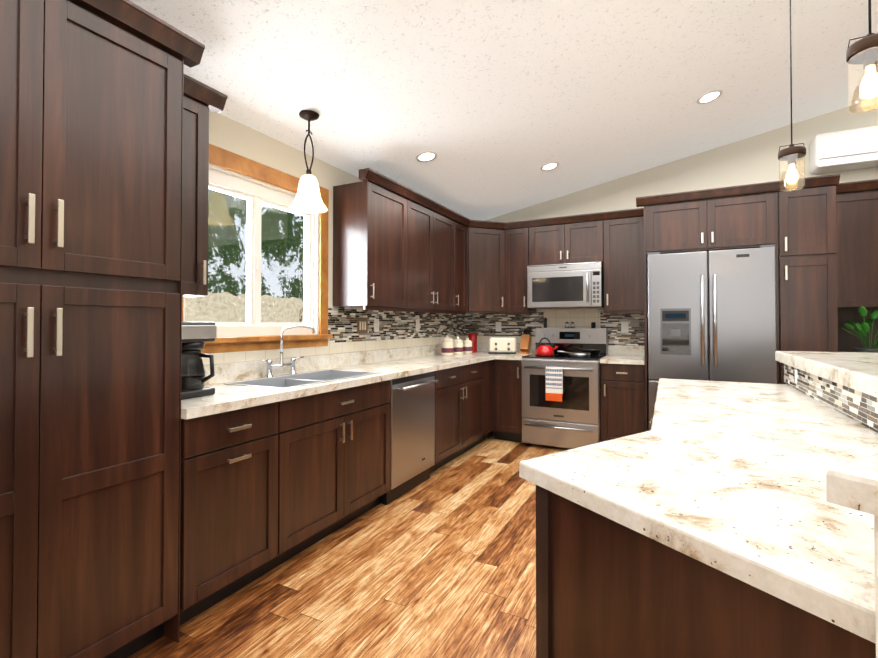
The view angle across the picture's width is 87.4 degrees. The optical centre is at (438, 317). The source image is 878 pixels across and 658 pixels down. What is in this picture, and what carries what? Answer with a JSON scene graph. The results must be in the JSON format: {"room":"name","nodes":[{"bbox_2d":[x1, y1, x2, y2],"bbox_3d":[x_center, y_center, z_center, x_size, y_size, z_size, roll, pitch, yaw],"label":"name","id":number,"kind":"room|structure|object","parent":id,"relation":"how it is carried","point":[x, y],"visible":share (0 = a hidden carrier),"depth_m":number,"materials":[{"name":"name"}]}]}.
{"room":"kitchen","nodes":[
{"label":"kitchen","id":0,"kind":"room"},
{"bbox_2d":[209,111,361,333],"bbox_3d":[-1.547,-0.055,2.278,0.150,2.670,8.160,0,-1,27],"label":"wall","id":1,"kind":"structure","parent":0,"point":[228,134],"depth_m":3.07,"materials":[{"name":"white paint"}]},
{"bbox_2d":[188,76,215,296],"bbox_3d":[-1.335,-0.604,2.168,0.324,0.993,0.316,0,-1,27],"label":"upper cabinet","id":2,"kind":"object","parent":1,"relation":"attached to","point":[201,100],"depth_m":2.18,"materials":[{"name":"brown wood"}]},
{"bbox_2d":[182,144,332,353],"bbox_3d":[-1.156,-0.387,2.937,0.165,1.180,1.250,0,-1,27],"label":"window","id":3,"kind":"structure","parent":1,"relation":"in","point":[256,195],"depth_m":2.95,"materials":[{"name":"white plastic"}]},
{"bbox_2d":[204,344,440,383],"bbox_3d":[-0.605,0.333,3.904,0.021,0.105,4.088,0,-1,27],"label":"backsplash","id":4,"kind":"structure","parent":1,"relation":"attached to","point":[243,369],"depth_m":3.21,"materials":[{"name":"beige stone"}]},
{"bbox_2d":[357,318,367,333],"bbox_3d":[-0.639,0.065,3.834,0.009,0.130,0.140,0,-1,27],"label":"light switch","id":5,"kind":"object","parent":1,"relation":"attached to","point":[362,325],"depth_m":3.83,"materials":[{"name":"brown plastic"}]},
{"bbox_2d":[328,168,411,311],"bbox_3d":[-0.528,-0.583,3.735,0.324,0.993,0.630,0,-1,27],"label":"upper cabinet","id":6,"kind":"object","parent":1,"relation":"attached to","point":[372,216],"depth_m":3.51,"materials":[{"name":"brown wood"}]},
{"bbox_2d":[374,319,378,331],"bbox_3d":[-0.545,0.065,4.017,0.007,0.115,0.072,0,-1,27],"label":"electrical outlet plate","id":7,"kind":"object","parent":1,"relation":"attached to","point":[376,321],"depth_m":4.01,"materials":[{"name":"beige plastic"}]},
{"bbox_2d":[416,320,419,330],"bbox_3d":[-0.216,0.074,4.657,0.007,0.115,0.072,0,-1,27],"label":"electrical outlet plate","id":8,"kind":"object","parent":1,"relation":"attached to","point":[417,321],"depth_m":4.66,"materials":[{"name":"beige plastic"}]},
{"bbox_2d":[412,192,451,311],"bbox_3d":[-0.198,-0.575,4.375,0.324,0.993,1.051,0,-1,27],"label":"upper cabinet","id":9,"kind":"object","parent":1,"relation":"attached to","point":[431,222],"depth_m":4.25,"materials":[{"name":"brown wood"}]},
{"bbox_2d":[452,212,471,311],"bbox_3d":[0.116,-0.568,4.924,0.379,0.993,0.453,0,-1,27],"label":"upper cabinet","id":10,"kind":"object","parent":1,"relation":"attached to","point":[461,225],"depth_m":4.89,"materials":[{"name":"brown wood"}]},
{"bbox_2d":[456,220,507,315],"bbox_3d":[0.464,-0.563,5.259,0.692,0.993,0.719,0,-1,27],"label":"upper cabinet","id":11,"kind":"object","parent":1,"relation":"attached to","point":[489,238],"depth_m":5.10,"materials":[{"name":"brown wood"}]},
{"bbox_2d":[128,431,570,657],"bbox_3d":[1.632,1.308,0.624,7.300,0.100,8.160,0,-1,27],"label":"floor","id":12,"kind":"structure","parent":0,"point":[440,562],"depth_m":2.19,"materials":[{"name":"brown wood"}]},
{"bbox_2d":[0,0,187,657],"bbox_3d":[-1.492,0.081,1.554,0.599,2.378,0.904,0,-1,27],"label":"tall cabinet","id":13,"kind":"object","parent":12,"relation":"on","point":[142,504],"depth_m":1.55,"materials":[{"name":"brown wood"}]},
{"bbox_2d":[184,400,291,622],"bbox_3d":[-1.155,0.841,2.199,0.599,0.875,0.569,0,-1,27],"label":"base cabinet","id":14,"kind":"object","parent":12,"relation":"on","point":[240,463],"depth_m":2.05,"materials":[{"name":"brown wood"}]},
{"bbox_2d":[184,384,299,419],"bbox_3d":[-1.134,0.384,2.210,0.630,0.040,0.594,0,-1,27],"label":"countertop","id":15,"kind":"structure","parent":14,"relation":"on","point":[227,397],"depth_m":2.12,"materials":[{"name":"white stone"}]},
{"bbox_2d":[181,321,216,399],"bbox_3d":[-1.164,0.189,2.129,0.264,0.345,0.182,0,-1,27],"label":"coffee maker","id":16,"kind":"object","parent":15,"relation":"on","point":[196,336],"visible":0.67,"depth_m":2.09,"materials":[{"name":"black plastic"}]},
{"bbox_2d":[292,404,387,556],"bbox_3d":[-0.824,0.957,2.839,0.599,0.660,0.990,0,-1,27],"label":"base cabinet","id":17,"kind":"object","parent":12,"relation":"on","point":[340,452],"depth_m":2.64,"materials":[{"name":"brown wood"}]},
{"bbox_2d":[316,372,439,503],"bbox_3d":[-0.445,0.859,3.573,0.602,0.875,0.776,0,-1,27],"label":"base cabinet","id":18,"kind":"object","parent":12,"relation":"on","point":[412,403],"depth_m":3.29,"materials":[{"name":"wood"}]},
{"bbox_2d":[382,371,437,504],"bbox_3d":[-0.188,0.861,3.439,0.142,0.868,0.632,0,-1,27],"label":"dishwasher","id":19,"kind":"object","parent":18,"relation":"in","point":[412,403],"depth_m":3.39,"materials":[{"name":"silver metal"}]},
{"bbox_2d":[320,352,503,379],"bbox_3d":[-0.006,0.412,4.401,0.630,0.040,2.654,0,-1,27],"label":"countertop","id":20,"kind":"structure","parent":18,"relation":"on","point":[415,365],"depth_m":3.71,"materials":[{"name":"beige stone"}]},
{"bbox_2d":[441,335,453,355],"bbox_3d":[0.091,0.290,4.918,0.132,0.216,0.132,0,-1,27],"label":"canister","id":21,"kind":"object","parent":20,"relation":"on","point":[447,345],"visible":1,"depth_m":4.86,"materials":[{"name":"ceramic"}]},
{"bbox_2d":[453,336,462,354],"bbox_3d":[0.208,0.300,5.059,0.120,0.198,0.120,0,-1,27],"label":"canister","id":22,"kind":"object","parent":20,"relation":"on","point":[458,346],"visible":0.88,"depth_m":5.01,"materials":[{"name":"ceramic"}]},
{"bbox_2d":[463,338,471,353],"bbox_3d":[0.322,0.311,5.192,0.108,0.180,0.108,0,-1,27],"label":"canister","id":23,"kind":"object","parent":20,"relation":"on","point":[467,345],"visible":0.96,"depth_m":5.15,"materials":[{"name":"ceramic"}]},
{"bbox_2d":[468,333,476,351],"bbox_3d":[0.401,0.293,5.478,0.108,0.225,0.108,0,-1,27],"label":"canister","id":24,"kind":"object","parent":20,"relation":"on","point":[472,337],"visible":0.85,"depth_m":5.43,"materials":[{"name":"red ceramic"}]},
{"bbox_2d":[488,337,516,353],"bbox_3d":[0.715,0.308,5.187,0.310,0.187,0.200,0,-1,7],"label":"toaster","id":25,"kind":"object","parent":20,"relation":"on","point":[502,345],"visible":1,"depth_m":5.10,"materials":[{"name":"beige plastic"}]},
{"bbox_2d":[440,360,487,466],"bbox_3d":[-0.053,0.869,4.335,0.602,0.875,1.069,0,-1,27],"label":"base cabinet","id":26,"kind":"object","parent":12,"relation":"on","point":[463,391],"depth_m":4.22,"materials":[{"name":"brown wood"}]},
{"bbox_2d":[488,360,495,438],"bbox_3d":[0.241,0.876,4.906,0.602,0.875,0.338,0,-1,27],"label":"base cabinet","id":27,"kind":"object","parent":12,"relation":"on","point":[491,415],"depth_m":4.84,"materials":[{"name":"brown wood"}]},
{"bbox_2d":[492,360,521,441],"bbox_3d":[0.852,0.879,5.103,0.347,0.875,0.608,0,-1,27],"label":"base cabinet","id":28,"kind":"object","parent":12,"relation":"on","point":[506,374],"depth_m":4.84,"materials":[{"name":"brown wood"}]},
{"bbox_2d":[496,352,535,359],"bbox_3d":[0.868,0.421,5.087,0.296,0.040,0.634,0,-1,27],"label":"countertop","id":29,"kind":"structure","parent":28,"relation":"on","point":[517,356],"depth_m":4.84,"materials":[{"name":"beige stone"}]},
{"bbox_2d":[518,327,531,353],"bbox_3d":[0.989,0.251,5.243,0.100,0.302,0.219,0,-1,27],"label":"knife block","id":30,"kind":"object","parent":29,"relation":"on","point":[525,344],"visible":1,"depth_m":5.21,"materials":[{"name":"brown wood"}]},
{"bbox_2d":[521,318,607,448],"bbox_3d":[1.309,0.650,4.778,0.760,1.322,0.714,0,-1,27],"label":"range","id":31,"kind":"object","parent":12,"relation":"on","point":[561,399],"visible":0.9,"depth_m":4.54,"materials":[{"name":"silver metal"}]},
{"bbox_2d":[536,337,557,355],"bbox_3d":[1.121,0.297,4.758,0.238,0.193,0.190,0,-1,27],"label":"kettle","id":32,"kind":"object","parent":31,"relation":"on","point":[544,350],"visible":1,"depth_m":4.70,"materials":[{"name":"red metal"}]},
{"bbox_2d":[546,366,562,401],"bbox_3d":[1.128,0.641,4.492,0.160,0.334,0.039,0,-1,27],"label":"dish towel","id":33,"kind":"object","parent":31,"relation":"hanging from","point":[554,375],"depth_m":4.47,"materials":[{"name":"fabric"}]},
{"bbox_2d":[557,351,590,357],"bbox_3d":[1.373,0.360,4.650,0.314,0.063,0.208,0,-1,27],"label":"frying pan","id":34,"kind":"object","parent":31,"relation":"on","point":[579,354],"visible":1,"depth_m":4.57,"materials":[{"name":"silver metal"}]},
{"bbox_2d":[601,360,648,441],"bbox_3d":[1.861,0.872,4.584,0.390,0.875,0.608,0,-1,27],"label":"base cabinet","id":35,"kind":"object","parent":12,"relation":"on","point":[624,387],"depth_m":4.31,"materials":[{"name":"brown wood"}]},
{"bbox_2d":[600,356,647,363],"bbox_3d":[1.855,0.414,4.578,0.389,0.040,0.634,0,-1,27],"label":"countertop","id":36,"kind":"structure","parent":35,"relation":"on","point":[607,359],"depth_m":4.34,"materials":[{"name":"beige stone"}]},
{"bbox_2d":[519,351,877,657],"bbox_3d":[1.167,0.718,1.219,1.635,1.095,3.401,0,-1,27],"label":"kitchen island","id":37,"kind":"object","parent":12,"relation":"on","point":[711,519],"visible":1,"depth_m":0.90,"materials":[{"name":"white stone"}]},
{"bbox_2d":[842,306,877,352],"bbox_3d":[3.495,0.144,3.689,0.488,0.477,0.490,0,-1,27],"label":"potted plant","id":38,"kind":"object","parent":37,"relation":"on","point":[864,326],"visible":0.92,"depth_m":3.66,"materials":[{"name":"green plant"}]},
{"bbox_2d":[647,244,776,430],"bbox_3d":[2.421,0.361,4.156,0.930,1.885,0.818,0,-1,27],"label":"refrigerator","id":39,"kind":"object","parent":12,"relation":"on","point":[711,315],"visible":0.71,"depth_m":3.83,"materials":[{"name":"grey metal"}]},
{"bbox_2d":[776,174,839,383],"bbox_3d":[3.064,0.102,3.934,0.390,2.398,0.679,0,-1,27],"label":"tall cabinet","id":40,"kind":"object","parent":12,"relation":"on","point":[808,254],"depth_m":3.65,"materials":[{"name":"brown wood"}]},
{"bbox_2d":[129,0,877,220],"bbox_3d":[1.632,-1.937,0.666,7.300,1.507,8.160,0,-1,27],"label":"ceiling","id":41,"kind":"structure","parent":0,"point":[495,105],"depth_m":2.86,"materials":[{"name":"white paint"}]},
{"bbox_2d":[290,110,326,212],"bbox_3d":[-0.798,-0.959,2.816,0.224,0.582,0.224,0,-1,27],"label":"light","id":42,"kind":"object","parent":41,"relation":"hanging from","point":[308,199],"visible":0.98,"depth_m":2.78,"materials":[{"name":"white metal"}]},
{"bbox_2d":[416,151,436,161],"bbox_3d":[-0.099,-1.281,3.652,0.173,0.040,0.175,0,-1,21],"label":"recessed light","id":43,"kind":"object","parent":41,"relation":"in","point":[429,156],"depth_m":3.65,"materials":[{"name":"white plastic"}]},
{"bbox_2d":[540,162,558,170],"bbox_3d":[1.031,-1.410,4.276,0.173,0.040,0.175,0,-1,21],"label":"recessed light","id":44,"kind":"object","parent":41,"relation":"in","point":[552,165],"depth_m":4.27,"materials":[{"name":"white plastic"}]},
{"bbox_2d":[696,90,722,103],"bbox_3d":[2.036,-1.662,3.457,0.173,0.040,0.175,0,-1,21],"label":"recessed light","id":45,"kind":"object","parent":41,"relation":"in","point":[711,96],"depth_m":3.45,"materials":[{"name":"white plastic"}]},
{"bbox_2d":[778,0,805,191],"bbox_3d":[1.781,-1.193,2.323,0.116,1.085,0.114,0,-1,27],"label":"pendant light","id":46,"kind":"object","parent":41,"relation":"hanging from","point":[791,154],"visible":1,"depth_m":2.31,"materials":[{"name":"clear glass"}]},
{"bbox_2d":[846,0,877,112],"bbox_3d":[1.350,-1.206,1.442,0.116,1.089,0.114,0,-1,27],"label":"pendant light","id":47,"kind":"object","parent":41,"relation":"hanging from","point":[863,51],"visible":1,"depth_m":1.43,"materials":[{"name":"clear glass"}]},
{"bbox_2d":[484,97,877,311],"bbox_3d":[3.474,-0.695,4.206,6.960,4.000,0.150,0,-1,27],"label":"wall","id":48,"kind":"structure","parent":0,"point":[751,160],"depth_m":4.50,"materials":[{"name":"white paint"}]},
{"bbox_2d":[496,322,500,331],"bbox_3d":[0.714,0.105,5.505,0.072,0.115,0.008,0,-1,27],"label":"electrical outlet plate","id":49,"kind":"object","parent":48,"relation":"attached to","point":[498,324],"depth_m":5.50,"materials":[{"name":"white plastic"}]},
{"bbox_2d":[508,220,536,311],"bbox_3d":[0.901,-0.564,5.231,0.326,0.993,0.371,0,-1,27],"label":"upper cabinet","id":50,"kind":"object","parent":48,"relation":"attached to","point":[517,230],"depth_m":5.09,"materials":[{"name":"brown wood"}]},
{"bbox_2d":[477,344,647,355],"bbox_3d":[1.252,0.351,5.235,2.062,0.105,0.020,0,-1,27],"label":"backsplash","id":51,"kind":"structure","parent":48,"relation":"attached to","point":[613,349],"depth_m":4.88,"materials":[{"name":"beige stone"}]},
{"bbox_2d":[528,212,603,265],"bbox_3d":[1.402,-0.817,5.000,0.774,0.493,0.328,0,-1,27],"label":"upper cabinet","id":52,"kind":"object","parent":48,"relation":"attached to","point":[564,239],"depth_m":4.84,"materials":[{"name":"brown wood"}]},
{"bbox_2d":[527,262,603,308],"bbox_3d":[1.371,-0.336,4.934,0.760,0.450,0.457,0,-1,27],"label":"over-the-range microwave","id":53,"kind":"object","parent":52,"relation":"attached to","point":[570,285],"visible":1,"depth_m":4.76,"materials":[{"name":"grey metal"}]},
{"bbox_2d":[600,208,647,311],"bbox_3d":[1.923,-0.570,4.728,0.391,0.993,0.328,0,-1,27],"label":"upper cabinet","id":54,"kind":"object","parent":48,"relation":"attached to","point":[625,266],"depth_m":4.58,"materials":[{"name":"brown wood"}]},
{"bbox_2d":[621,322,628,332],"bbox_3d":[1.967,0.096,4.860,0.072,0.115,0.008,0,-1,27],"label":"electrical outlet plate","id":55,"kind":"object","parent":48,"relation":"attached to","point":[624,325],"depth_m":4.85,"materials":[{"name":"white plastic"}]},
{"bbox_2d":[644,181,779,259],"bbox_3d":[2.464,-0.839,4.256,0.960,0.508,0.679,0,-1,27],"label":"upper cabinet","id":56,"kind":"object","parent":48,"relation":"attached to","point":[741,216],"depth_m":3.93,"materials":[{"name":"brown wood"}]},
{"bbox_2d":[810,126,877,173],"bbox_3d":[3.689,-1.452,3.890,0.840,0.305,0.223,0,-1,27],"label":"mini-split air conditioner","id":57,"kind":"object","parent":48,"relation":"attached to","point":[851,149],"visible":0.94,"depth_m":3.91,"materials":[{"name":"white plastic"}]},
{"bbox_2d":[840,180,877,311],"bbox_3d":[3.559,-0.591,3.858,0.549,1.013,0.378,0,-1,27],"label":"upper cabinet","id":58,"kind":"object","parent":48,"relation":"attached to","point":[858,199],"depth_m":3.73,"materials":[{"name":"brown wood"}]},
{"label":"outside","id":59,"kind":"structure","parent":0,"visible":0},
{"bbox_2d":[185,189,303,321],"bbox_3d":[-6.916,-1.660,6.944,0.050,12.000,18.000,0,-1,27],"label":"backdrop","id":60,"kind":"structure","parent":59,"point":[268,298],"depth_m":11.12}
]}

